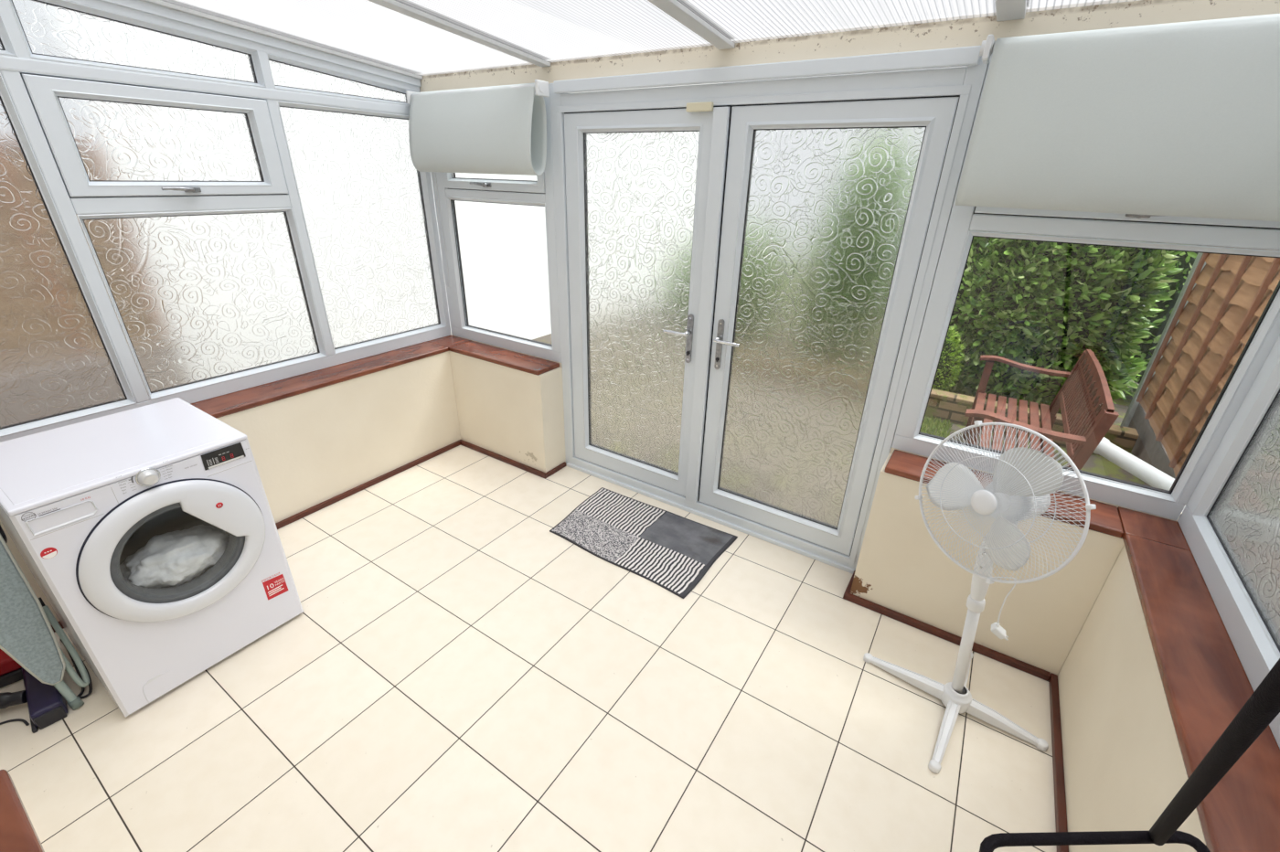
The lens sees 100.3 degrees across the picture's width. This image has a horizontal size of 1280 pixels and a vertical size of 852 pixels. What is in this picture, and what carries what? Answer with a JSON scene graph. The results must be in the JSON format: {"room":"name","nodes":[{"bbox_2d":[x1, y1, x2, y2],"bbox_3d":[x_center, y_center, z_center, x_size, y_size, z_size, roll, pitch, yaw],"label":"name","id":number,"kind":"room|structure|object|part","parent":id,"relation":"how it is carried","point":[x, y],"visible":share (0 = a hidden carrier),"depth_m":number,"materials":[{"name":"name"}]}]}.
{"room":"sunroom","nodes":[
{"label":"sunroom","id":0,"kind":"room"},
{"bbox_2d":[0,351,460,625],"bbox_3d":[-1.967,0.143,2.869,0.270,0.702,2.725,17,29,29],"label":"wall","id":1,"kind":"structure","parent":0,"point":[309,449],"depth_m":3.04,"materials":[{"name":"beige paint"}]},
{"bbox_2d":[0,0,471,442],"bbox_3d":[-1.930,-0.945,2.360,0.278,1.755,2.543,17,29,29],"label":"window","id":2,"kind":"structure","parent":1,"relation":"in","point":[220,311],"depth_m":2.41,"materials":[{"name":"plastic"}]},
{"bbox_3d":[-2.488,-0.546,1.851,0.004,1.228,0.746,17,29,29],"label":"glass pane","id":3,"kind":"part","parent":2,"relation":"part of","materials":[{"name":"clear glass"}]},
{"bbox_3d":[-1.992,-1.552,2.176,0.004,0.183,0.751,17,29,29],"label":"glass pane","id":4,"kind":"part","parent":2,"relation":"part of","materials":[{"name":"clear glass"}]},
{"bbox_3d":[-1.990,-1.211,2.295,0.040,0.403,0.802,17,29,29],"label":"opening sash","id":5,"kind":"part","parent":2,"relation":"part of","materials":[{"name":"plastic"}]},
{"bbox_3d":[-2.011,-1.214,2.305,0.004,0.296,0.646,17,29,29],"label":"glass pane","id":6,"kind":"part","parent":2,"relation":"part of","materials":[{"name":"clear glass"}]},
{"bbox_3d":[-1.986,-1.026,2.319,0.042,0.026,0.145,17,29,29],"label":"handle","id":7,"kind":"part","parent":2,"relation":"part of","materials":[{"name":"grey metal"}]},
{"bbox_3d":[-2.031,-0.623,2.592,0.004,0.756,0.778,17,29,29],"label":"glass pane","id":8,"kind":"part","parent":2,"relation":"part of","materials":[{"name":"clear glass"}]},
{"bbox_3d":[-1.931,-0.159,2.720,0.233,0.028,2.538,17,29,29],"label":"sill","id":9,"kind":"part","parent":2,"relation":"part of","materials":[{"name":"brown wood"}]},
{"bbox_3d":[-1.548,-1.800,2.807,0.004,0.114,0.742,17,29,29],"label":"glass pane","id":10,"kind":"part","parent":2,"relation":"part of","materials":[{"name":"clear glass"}]},
{"bbox_3d":[-1.564,-1.126,3.130,0.004,1.228,0.750,17,29,29],"label":"glass pane","id":11,"kind":"part","parent":2,"relation":"part of","materials":[{"name":"clear glass"}]},
{"bbox_2d":[51,439,462,632],"bbox_3d":[-1.895,0.511,2.882,0.024,0.028,2.331,17,29,29],"label":"baseboard","id":12,"kind":"structure","parent":1,"relation":"attached to","point":[335,499],"depth_m":3.18,"materials":[{"name":"brown wood"}]},
{"bbox_2d":[70,0,723,340],"bbox_3d":[-0.966,-2.787,6.314,0.150,3.300,8.050,17,29,29],"label":"sky","id":13,"kind":"structure","parent":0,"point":[503,247],"depth_m":5.35,"materials":[{"name":"white"}]},
{"bbox_2d":[0,445,1056,851],"bbox_3d":[-0.422,0.953,2.122,3.950,0.050,2.730,17,29,29],"label":"floor","id":14,"kind":"structure","parent":0,"point":[455,673],"depth_m":1.89,"materials":[{"name":"beige tile"}]},
{"bbox_2d":[0,649,22,688],"bbox_3d":[-2.366,0.866,2.015,0.175,0.104,0.200,-22,34,-40],"label":"case","id":15,"kind":"object","parent":14,"relation":"on","point":[10,670],"visible":0.09,"depth_m":1.95,"materials":[{"name":"plastic"}]},
{"bbox_3d":[-2.365,0.846,2.006,0.165,0.060,0.190,-22,34,-40],"label":"case lid","id":16,"kind":"part","parent":15,"relation":"part of","materials":[{"name":"red plastic"}]},
{"bbox_2d":[0,718,29,725],"bbox_3d":[-2.183,1.012,1.828,0.198,0.010,0.035,4,25,5],"label":"power cable","id":17,"kind":"object","parent":14,"relation":"on","point":[26,722],"visible":1,"depth_m":1.83,"materials":[{"name":"plastic"}]},
{"bbox_2d":[0,667,68,733],"bbox_3d":[-2.159,0.947,1.873,0.338,0.091,0.208,17,29,29],"label":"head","id":18,"kind":"object","parent":14,"relation":"on","point":[47,706],"visible":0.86,"depth_m":1.84},
{"bbox_2d":[0,533,89,710],"bbox_3d":[-2.119,0.396,1.648,0.315,1.290,0.230,17,29,29],"label":"ironing board","id":19,"kind":"object","parent":14,"relation":"on","point":[27,636],"visible":1,"depth_m":1.78,"materials":[{"name":"fabric"}]},
{"bbox_3d":[-2.077,0.637,1.748,0.212,0.743,0.032,6,26,9],"label":"leg","id":20,"kind":"part","parent":19,"relation":"part of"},
{"bbox_3d":[-2.034,0.774,1.881,0.139,0.321,0.046,17,29,29],"label":"leg","id":21,"kind":"part","parent":19,"relation":"part of","materials":[{"name":"grey metal"}]},
{"bbox_2d":[38,597,92,699],"bbox_3d":[-2.157,0.768,1.959,0.420,0.342,0.059,17,29,29],"label":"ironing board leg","id":22,"kind":"object","parent":14,"relation":"on","point":[39,599],"visible":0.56,"depth_m":1.93,"materials":[{"name":"metal"}]},
{"bbox_2d":[0,397,303,717],"bbox_3d":[-1.876,0.453,2.025,0.708,0.868,0.651,17,29,29],"label":"washing machine","id":23,"kind":"object","parent":14,"relation":"on","point":[77,500],"visible":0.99,"depth_m":1.83,"materials":[{"name":"white metal"}]},
{"bbox_2d":[42,550,56,558],"bbox_3d":[-1.735,0.378,1.571,0.001,0.024,0.031,17,29,29],"label":"print","id":24,"kind":"object","parent":23,"relation":"attached to","point":[46,554],"depth_m":1.57},
{"bbox_3d":[-1.702,0.267,1.577,0.013,0.049,0.146,17,29,29],"label":"detergent drawer","id":25,"kind":"part","parent":23,"relation":"part of","materials":[{"name":"white plastic"}]},
{"bbox_3d":[-1.835,0.066,1.853,0.604,0.019,0.599,17,29,29],"label":"lid","id":26,"kind":"part","parent":23,"relation":"part of","materials":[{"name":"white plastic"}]},
{"bbox_2d":[118,475,135,493],"bbox_3d":[-1.610,0.178,1.682,0.001,0.061,0.045,17,29,29],"label":"print","id":27,"kind":"object","parent":23,"relation":"on","point":[126,483],"depth_m":1.68},
{"bbox_3d":[-1.573,0.432,1.841,0.032,0.508,0.508,17,29,29],"label":"door","id":28,"kind":"part","parent":23,"relation":"part of","materials":[{"name":"white plastic"}]},
{"bbox_2d":[119,524,229,588],"bbox_3d":[-1.683,0.472,1.947,0.228,0.198,0.350,17,29,29],"label":"laundry","id":29,"kind":"object","parent":23,"relation":"in","point":[168,560],"visible":0.89,"depth_m":1.88,"materials":[{"name":"fabric"}]},
{"bbox_2d":[206,451,244,469],"bbox_3d":[-1.466,0.113,1.889,0.001,0.039,0.110,17,29,29],"label":"display","id":30,"kind":"object","parent":23,"relation":"on","point":[215,460],"depth_m":1.89,"materials":[{"name":"black plastic"}]},
{"bbox_2d":[266,578,284,596],"bbox_3d":[-1.471,0.650,2.162,0.001,0.052,0.065,17,29,29],"label":"print","id":31,"kind":"object","parent":23,"relation":"attached to","point":[275,587],"depth_m":2.16},
{"bbox_2d":[549,487,737,598],"bbox_3d":[-0.004,0.579,2.862,0.889,0.010,0.566,17,29,29],"label":"door mat","id":32,"kind":"object","parent":14,"relation":"on","point":[674,552],"visible":1,"depth_m":2.82,"materials":[{"name":"grey fabric"}]},
{"bbox_2d":[863,420,1096,773],"bbox_3d":[1.132,0.515,1.706,0.530,1.170,0.526,-2,25,-7],"label":"pedestal fan","id":33,"kind":"object","parent":14,"relation":"on","point":[1024,479],"visible":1,"depth_m":1.50,"materials":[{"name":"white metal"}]},
{"bbox_3d":[1.027,0.955,2.064,0.287,0.054,0.038,20,31,34],"label":"leg","id":34,"kind":"part","parent":33,"relation":"part of","materials":[{"name":"white plastic"}]},
{"bbox_3d":[1.056,1.059,1.847,0.038,0.054,0.278,20,31,34],"label":"leg","id":35,"kind":"part","parent":33,"relation":"part of","materials":[{"name":"white plastic"}]},
{"bbox_3d":[0.930,0.186,1.572,0.075,0.125,0.161,-11,28,-25],"label":"blade","id":36,"kind":"part","parent":33,"relation":"part of","materials":[{"name":"white plastic"}]},
{"bbox_3d":[1.261,0.953,2.080,0.038,0.054,0.258,20,31,34],"label":"leg","id":37,"kind":"part","parent":33,"relation":"part of","materials":[{"name":"white plastic"}]},
{"bbox_3d":[1.287,1.044,1.891,0.245,0.054,0.040,17,29,29],"label":"leg","id":38,"kind":"part","parent":33,"relation":"part of","materials":[{"name":"white plastic"}]},
{"bbox_3d":[0.984,0.320,1.450,0.048,0.156,0.144,1,25,-2],"label":"blade","id":39,"kind":"part","parent":33,"relation":"part of","materials":[{"name":"white plastic"}]},
{"bbox_3d":[1.023,0.132,1.414,0.147,0.163,0.045,17,29,29],"label":"blade","id":40,"kind":"part","parent":33,"relation":"part of","materials":[{"name":"white plastic"}]},
{"bbox_2d":[979,658,1279,851],"bbox_3d":[0.577,0.791,0.645,0.326,1.552,0.778,17,29,29],"label":"stand","id":41,"kind":"object","parent":14,"relation":"on","point":[1263,706],"visible":1,"depth_m":0.71,"materials":[{"name":"black metal"}]},
{"bbox_3d":[0.709,0.720,0.746,0.398,0.017,0.274,1,25,-2],"label":"loop frame","id":42,"kind":"part","parent":41,"relation":"part of","materials":[{"name":"black plastic"}]},
{"bbox_3d":[0.681,0.367,0.615,0.397,0.755,0.021,-13,29,-28],"label":"slanting rod","id":43,"kind":"part","parent":41,"relation":"part of","materials":[{"name":"black plastic"}]},
{"bbox_2d":[163,0,1135,73],"bbox_3d":[-0.346,-1.201,1.152,3.857,0.235,2.625,17,29,29],"label":"ceiling","id":44,"kind":"structure","parent":0,"point":[165,0],"depth_m":2.11,"materials":[{"name":"white plastic"}]},
{"bbox_2d":[140,0,422,79],"bbox_3d":[-1.981,-1.675,2.066,0.098,0.254,2.545,17,29,29],"label":"bar","id":45,"kind":"object","parent":44,"relation":"attached to","point":[174,5],"visible":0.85,"depth_m":2.47,"materials":[{"name":"plastic"}]},
{"bbox_2d":[366,0,550,67],"bbox_3d":[-1.154,-1.425,1.582,0.067,0.254,2.545,17,29,29],"label":"bar","id":46,"kind":"object","parent":44,"relation":"attached to","point":[417,12],"visible":0.99,"depth_m":2.18,"materials":[{"name":"plastic"}]},
{"bbox_2d":[647,0,735,49],"bbox_3d":[-0.350,-1.181,1.111,0.075,0.254,2.545,17,29,29],"label":"bar","id":47,"kind":"object","parent":44,"relation":"attached to","point":[678,10],"visible":1,"depth_m":1.90,"materials":[{"name":"plastic"}]},
{"bbox_2d":[995,0,1030,21],"bbox_3d":[0.455,-0.937,0.640,0.082,0.254,2.545,17,29,29],"label":"bar","id":48,"kind":"object","parent":44,"relation":"attached to","point":[1006,9],"visible":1,"depth_m":1.59,"materials":[{"name":"plastic"}]},
{"bbox_2d":[419,0,1279,675],"bbox_3d":[0.277,-0.505,2.570,3.960,2.235,0.283,17,29,29],"label":"wall","id":49,"kind":"structure","parent":0,"point":[517,415],"depth_m":2.15,"materials":[{"name":"beige paint"}]},
{"bbox_2d":[430,84,561,375],"bbox_3d":[-0.916,-1.123,3.131,0.997,1.465,0.261,17,29,29],"label":"window","id":50,"kind":"structure","parent":49,"relation":"in","point":[450,187],"depth_m":3.26,"materials":[{"name":"plastic"}]},
{"bbox_2d":[405,79,549,287],"bbox_3d":[-0.901,-1.277,3.029,1.015,1.104,0.162,17,29,29],"label":"roller blind","id":51,"kind":"object","parent":50,"relation":"attached to","point":[502,129],"visible":1,"depth_m":2.78,"materials":[{"name":"fabric"}]},
{"bbox_3d":[-0.919,-1.386,3.065,0.145,0.026,0.042,17,29,29],"label":"handle","id":52,"kind":"part","parent":50,"relation":"part of","materials":[{"name":"grey metal"}]},
{"bbox_3d":[-0.841,-1.555,2.981,0.815,0.440,0.038,17,29,29],"label":"opening sash","id":53,"kind":"part","parent":50,"relation":"part of","materials":[{"name":"plastic"}]},
{"bbox_3d":[-0.864,-0.435,3.363,0.778,0.027,0.196,17,29,29],"label":"sill","id":54,"kind":"part","parent":50,"relation":"part of","materials":[{"name":"brown wood"}]},
{"bbox_2d":[563,105,732,502],"bbox_3d":[-0.030,-0.558,2.835,0.908,1.944,0.127,17,29,29],"label":"door","id":55,"kind":"structure","parent":49,"relation":"in","point":[647,199],"depth_m":2.76,"materials":[{"name":"plastic"}]},
{"bbox_3d":[-0.028,-0.586,2.861,0.656,1.745,0.004,17,29,29],"label":"glass pane","id":56,"kind":"part","parent":55,"relation":"part of","materials":[{"name":"clear glass"}]},
{"bbox_3d":[0.185,-0.471,2.675,0.134,0.027,0.060,17,29,29],"label":"lever handle","id":57,"kind":"part","parent":55,"relation":"part of","materials":[{"name":"silver metal"}]},
{"bbox_3d":[0.249,-0.438,2.687,0.028,0.251,0.010,17,29,29],"label":"handle plate","id":58,"kind":"part","parent":55,"relation":"part of","materials":[{"name":"grey metal"}]},
{"bbox_2d":[686,101,713,112],"bbox_3d":[0.252,-1.344,2.251,0.119,0.033,0.024,17,29,29],"label":"sensor","id":59,"kind":"object","parent":49,"relation":"attached to","point":[708,106],"visible":1,"depth_m":2.24,"materials":[{"name":"beige plastic"}]},
{"bbox_2d":[460,440,1050,681],"bbox_3d":[0.223,0.517,2.987,3.411,0.028,0.202,17,29,29],"label":"baseboard","id":60,"kind":"structure","parent":49,"relation":"attached to","point":[1042,674],"depth_m":2.33,"materials":[{"name":"brown wood"}]},
{"bbox_2d":[553,45,981,93],"bbox_3d":[0.340,-1.417,2.155,1.800,0.051,0.030,17,29,29],"label":"trim","id":61,"kind":"structure","parent":49,"relation":"attached to","point":[964,56],"depth_m":2.01,"materials":[{"name":"plastic"}]},
{"bbox_2d":[549,55,989,574],"bbox_3d":[0.329,-0.487,2.643,1.879,2.142,0.084,17,29,29],"label":"door frame","id":62,"kind":"structure","parent":49,"relation":"attached to","point":[967,82],"depth_m":2.25,"materials":[{"name":"plastic"}]},
{"bbox_2d":[698,95,959,555],"bbox_3d":[0.699,-0.337,2.408,0.840,1.944,0.127,17,29,29],"label":"door","id":63,"kind":"structure","parent":49,"relation":"in","point":[834,218],"depth_m":2.31,"materials":[{"name":"plastic"}]},
{"bbox_3d":[0.387,-0.397,2.606,0.028,0.251,0.010,17,29,29],"label":"handle plate","id":64,"kind":"part","parent":63,"relation":"part of","materials":[{"name":"grey metal"}]},
{"bbox_3d":[0.417,-0.400,2.539,0.134,0.027,0.060,17,29,29],"label":"lever handle","id":65,"kind":"part","parent":63,"relation":"part of","materials":[{"name":"silver metal"}]},
{"bbox_3d":[0.723,-0.358,2.422,0.657,1.745,0.004,17,29,29],"label":"glass pane","id":66,"kind":"part","parent":63,"relation":"part of","materials":[{"name":"clear glass"}]},
{"bbox_2d":[884,53,1279,537],"bbox_3d":[1.487,-0.394,1.724,0.995,1.465,0.261,17,29,29],"label":"window","id":67,"kind":"structure","parent":49,"relation":"in","point":[964,220],"depth_m":1.83,"materials":[{"name":"plastic"}]},
{"bbox_3d":[1.364,0.240,2.059,0.760,0.027,0.196,17,29,29],"label":"sill","id":68,"kind":"part","parent":67,"relation":"part of","materials":[{"name":"brown wood"}]},
{"bbox_2d":[954,13,1279,221],"bbox_3d":[1.459,-0.865,1.527,0.952,0.483,0.135,17,29,29],"label":"roller blind","id":69,"kind":"object","parent":67,"relation":"attached to","point":[1180,119],"visible":1,"depth_m":1.50,"materials":[{"name":"fabric"}]},
{"bbox_3d":[1.534,-0.838,1.590,0.835,0.422,0.038,17,29,29],"label":"opening sash","id":70,"kind":"part","parent":67,"relation":"part of","materials":[{"name":"plastic"}]},
{"bbox_3d":[1.561,-0.638,1.611,0.145,0.026,0.042,17,29,29],"label":"handle","id":71,"kind":"part","parent":67,"relation":"part of","materials":[{"name":"grey metal"}]},
{"bbox_2d":[1057,515,1205,851],"bbox_3d":[1.134,1.083,1.052,0.240,0.702,2.725,17,29,29],"label":"wall","id":72,"kind":"structure","parent":0,"point":[1124,765],"depth_m":1.49,"materials":[{"name":"beige paint"}]},
{"bbox_2d":[1048,672,1068,851],"bbox_3d":[0.974,1.381,1.202,0.023,0.028,2.331,17,29,29],"label":"baseboard","id":73,"kind":"structure","parent":72,"relation":"attached to","point":[1060,800],"depth_m":1.77,"materials":[{"name":"brown wood"}]},
{"bbox_2d":[1117,334,1279,851],"bbox_3d":[1.151,-0.009,0.556,0.227,1.751,2.543,17,29,29],"label":"window","id":74,"kind":"structure","parent":72,"relation":"in","point":[1207,581],"depth_m":1.41,"materials":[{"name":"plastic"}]},
{"bbox_3d":[1.109,0.762,0.940,0.172,0.028,2.538,17,29,29],"label":"sill","id":75,"kind":"part","parent":74,"relation":"part of","materials":[{"name":"brown wood"}]},
{"bbox_3d":[1.219,-0.001,0.511,0.067,1.723,2.543,17,29,29],"label":"frame","id":76,"kind":"part","parent":74,"relation":"part of","materials":[{"name":"plastic"}]},
{"bbox_3d":[1.576,-0.079,1.083,0.004,1.223,1.026,17,29,29],"label":"glass pane","id":77,"kind":"part","parent":74,"relation":"part of","materials":[{"name":"clear glass"}]},
{"bbox_3d":[-1.120,0.076,0.486,3.960,2.900,0.120,17,29,29],"label":"wall","id":78,"kind":"structure","parent":0,"visible":0},
{"bbox_2d":[0,769,44,851],"bbox_3d":[-0.765,0.268,0.460,1.105,1.248,0.095,17,29,29],"label":"window","id":79,"kind":"structure","parent":78,"relation":"in","point":[17,833],"depth_m":0.93,"materials":[{"name":"wood"}]},
{"label":"outside","id":80,"kind":"structure","parent":0,"visible":0},
{"bbox_2d":[532,333,1144,532],"bbox_3d":[1.676,-0.217,4.946,15.000,0.050,18.000,17,29,29],"label":"ground","id":81,"kind":"structure","parent":80,"point":[1095,464],"depth_m":4.07,"materials":[{"name":"green plant"}]},
{"bbox_2d":[76,213,149,395],"bbox_3d":[-3.514,-0.398,2.719,0.090,1.935,1.790,17,29,29],"label":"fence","id":82,"kind":"object","parent":81,"relation":"on","point":[119,213],"visible":0.02,"depth_m":3.15,"materials":[{"name":"wood"}]},
{"bbox_2d":[724,355,1138,456],"bbox_3d":[2.190,-0.302,4.838,3.520,0.220,0.140,17,29,29],"label":"planter edge","id":83,"kind":"object","parent":81,"relation":"on","point":[946,405],"visible":0.24,"depth_m":4.44,"materials":[{"name":"brick"}]},
{"bbox_2d":[920,415,954,437],"bbox_3d":[2.255,0.013,4.361,0.568,0.068,0.691,17,29,29],"label":"grass patch","id":84,"kind":"structure","parent":81,"relation":"on","point":[942,425],"depth_m":4.39,"materials":[{"name":"green plant"}]},
{"bbox_2d":[932,325,966,391],"bbox_3d":[2.553,-0.577,4.797,0.621,0.786,0.353,17,29,29],"label":"feathery shrub","id":85,"kind":"object","parent":81,"relation":"on","point":[945,368],"visible":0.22,"depth_m":4.64,"materials":[{"name":"green plant"}]},
{"bbox_2d":[962,349,1119,469],"bbox_3d":[2.477,-0.009,3.488,0.637,0.857,1.340,17,29,29],"label":"garden chair","id":86,"kind":"object","parent":81,"relation":"on","point":[1084,400],"visible":0.82,"depth_m":3.31,"materials":[{"name":"brown wood"}]},
{"bbox_3d":[1.917,0.243,3.172,0.050,0.645,0.050,17,29,29],"label":"leg","id":87,"kind":"part","parent":86,"relation":"part of","materials":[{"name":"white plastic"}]},
{"bbox_3d":[2.616,-0.195,4.138,0.050,0.645,0.050,17,29,29],"label":"leg","id":88,"kind":"part","parent":86,"relation":"part of","materials":[{"name":"brown wood"}]},
{"bbox_3d":[2.797,-0.442,3.895,0.555,0.057,0.070,17,29,29],"label":"armrest","id":89,"kind":"part","parent":86,"relation":"part of","materials":[{"name":"brown wood"}]},
{"bbox_3d":[2.099,-0.003,2.929,0.555,0.057,0.070,17,29,29],"label":"armrest","id":90,"kind":"part","parent":86,"relation":"part of","materials":[{"name":"brown wood"}]},
{"bbox_3d":[3.035,-0.148,3.856,0.134,0.820,0.050,17,29,29],"label":"leg","id":91,"kind":"part","parent":86,"relation":"part of","materials":[{"name":"brown wood"}]},
{"bbox_3d":[2.698,-0.162,3.258,0.086,0.372,1.280,17,29,29],"label":"rail","id":92,"kind":"part","parent":86,"relation":"part of","materials":[{"name":"brown wood"}]},
{"bbox_3d":[2.337,0.291,2.890,0.134,0.820,0.050,17,29,29],"label":"leg","id":93,"kind":"part","parent":86,"relation":"part of","materials":[{"name":"brown wood"}]},
{"bbox_2d":[939,230,1187,413],"bbox_3d":[3.422,-1.209,4.674,1.912,2.232,1.220,19,30,32],"label":"bush","id":94,"kind":"object","parent":81,"relation":"on","point":[1042,304],"visible":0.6,"depth_m":4.33,"materials":[{"name":"green plant"}]},
{"bbox_2d":[1093,437,1185,512],"bbox_3d":[2.642,0.424,2.941,0.100,0.550,0.589,1,25,-1],"label":"drain pipe","id":95,"kind":"object","parent":81,"relation":"on","point":[1140,469],"visible":0.36,"depth_m":2.83,"materials":[{"name":"white plastic"}]},
{"bbox_2d":[1124,245,1201,396],"bbox_3d":[4.907,-1.248,4.753,1.030,2.214,1.270,17,29,29],"label":"bush","id":96,"kind":"object","parent":81,"relation":"on","point":[1187,259],"visible":0.03,"depth_m":4.62,"materials":[{"name":"green plant"}]},
{"bbox_2d":[1120,252,1205,426],"bbox_3d":[4.075,-0.917,3.985,0.100,2.150,0.090,17,29,29],"label":"fence post","id":97,"kind":"object","parent":81,"relation":"on","point":[1134,404],"visible":0.05,"depth_m":4.13,"materials":[{"name":"brown wood"}]},
{"bbox_2d":[1128,245,1279,487],"bbox_3d":[3.534,-0.552,3.259,0.090,2.085,1.850,17,29,29],"label":"fence","id":98,"kind":"object","parent":81,"relation":"on","point":[1231,293],"visible":0.56,"depth_m":3.41,"materials":[{"name":"wood"}]}
]}

